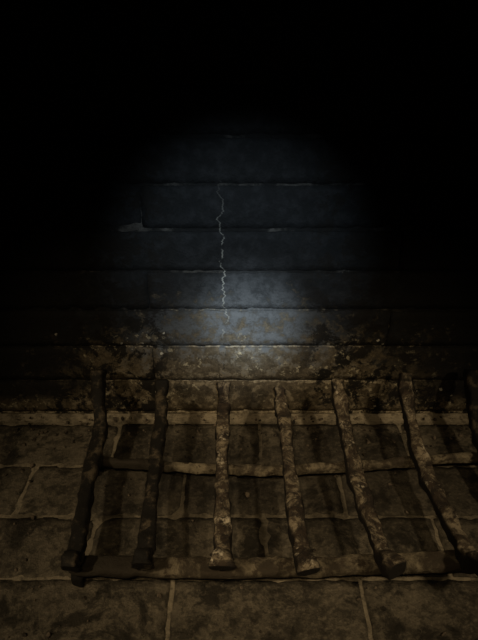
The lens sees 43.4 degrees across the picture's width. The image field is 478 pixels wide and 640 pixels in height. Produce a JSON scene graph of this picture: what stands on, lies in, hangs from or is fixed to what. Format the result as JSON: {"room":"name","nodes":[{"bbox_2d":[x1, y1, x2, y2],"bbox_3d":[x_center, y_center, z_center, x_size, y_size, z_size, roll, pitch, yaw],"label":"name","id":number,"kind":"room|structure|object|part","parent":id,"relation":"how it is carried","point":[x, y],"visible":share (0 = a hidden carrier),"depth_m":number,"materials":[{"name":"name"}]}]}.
{"room":"dungeon","nodes":[
{"label":"dungeon","id":0,"kind":"room"},
{"bbox_2d":[0,0,477,413],"bbox_3d":[0.000,-0.357,0.947,1.902,1.330,0.011,0,30,0],"label":"wall","id":1,"kind":"structure","parent":0,"point":[257,197],"depth_m":1.03,"materials":[{"name":"grey stone"}]},
{"bbox_2d":[0,413,477,639],"bbox_3d":[0.000,0.509,0.727,1.900,0.009,1.250,0,30,0],"label":"floor","id":2,"kind":"structure","parent":0,"point":[290,608],"depth_m":0.99,"materials":[{"name":"stone"}]},
{"bbox_2d":[4,415,471,638],"bbox_3d":[0.003,0.334,1.019,1.101,0.012,0.538,0,30,0],"label":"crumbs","id":3,"kind":"object","parent":2,"relation":"on","point":[159,595],"visible":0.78,"depth_m":1.18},
{"bbox_2d":[60,369,477,587],"bbox_3d":[0.102,0.260,1.001,0.772,0.154,0.443,0,30,0],"label":"grate","id":4,"kind":"object","parent":2,"relation":"on","point":[386,562],"visible":1,"depth_m":0.96,"materials":[{"name":"metal"}]},
{"bbox_3d":[-0.241,0.383,0.902,0.021,0.036,0.021,0,30,0],"label":"leg","id":5,"kind":"part","parent":4,"relation":"part of","materials":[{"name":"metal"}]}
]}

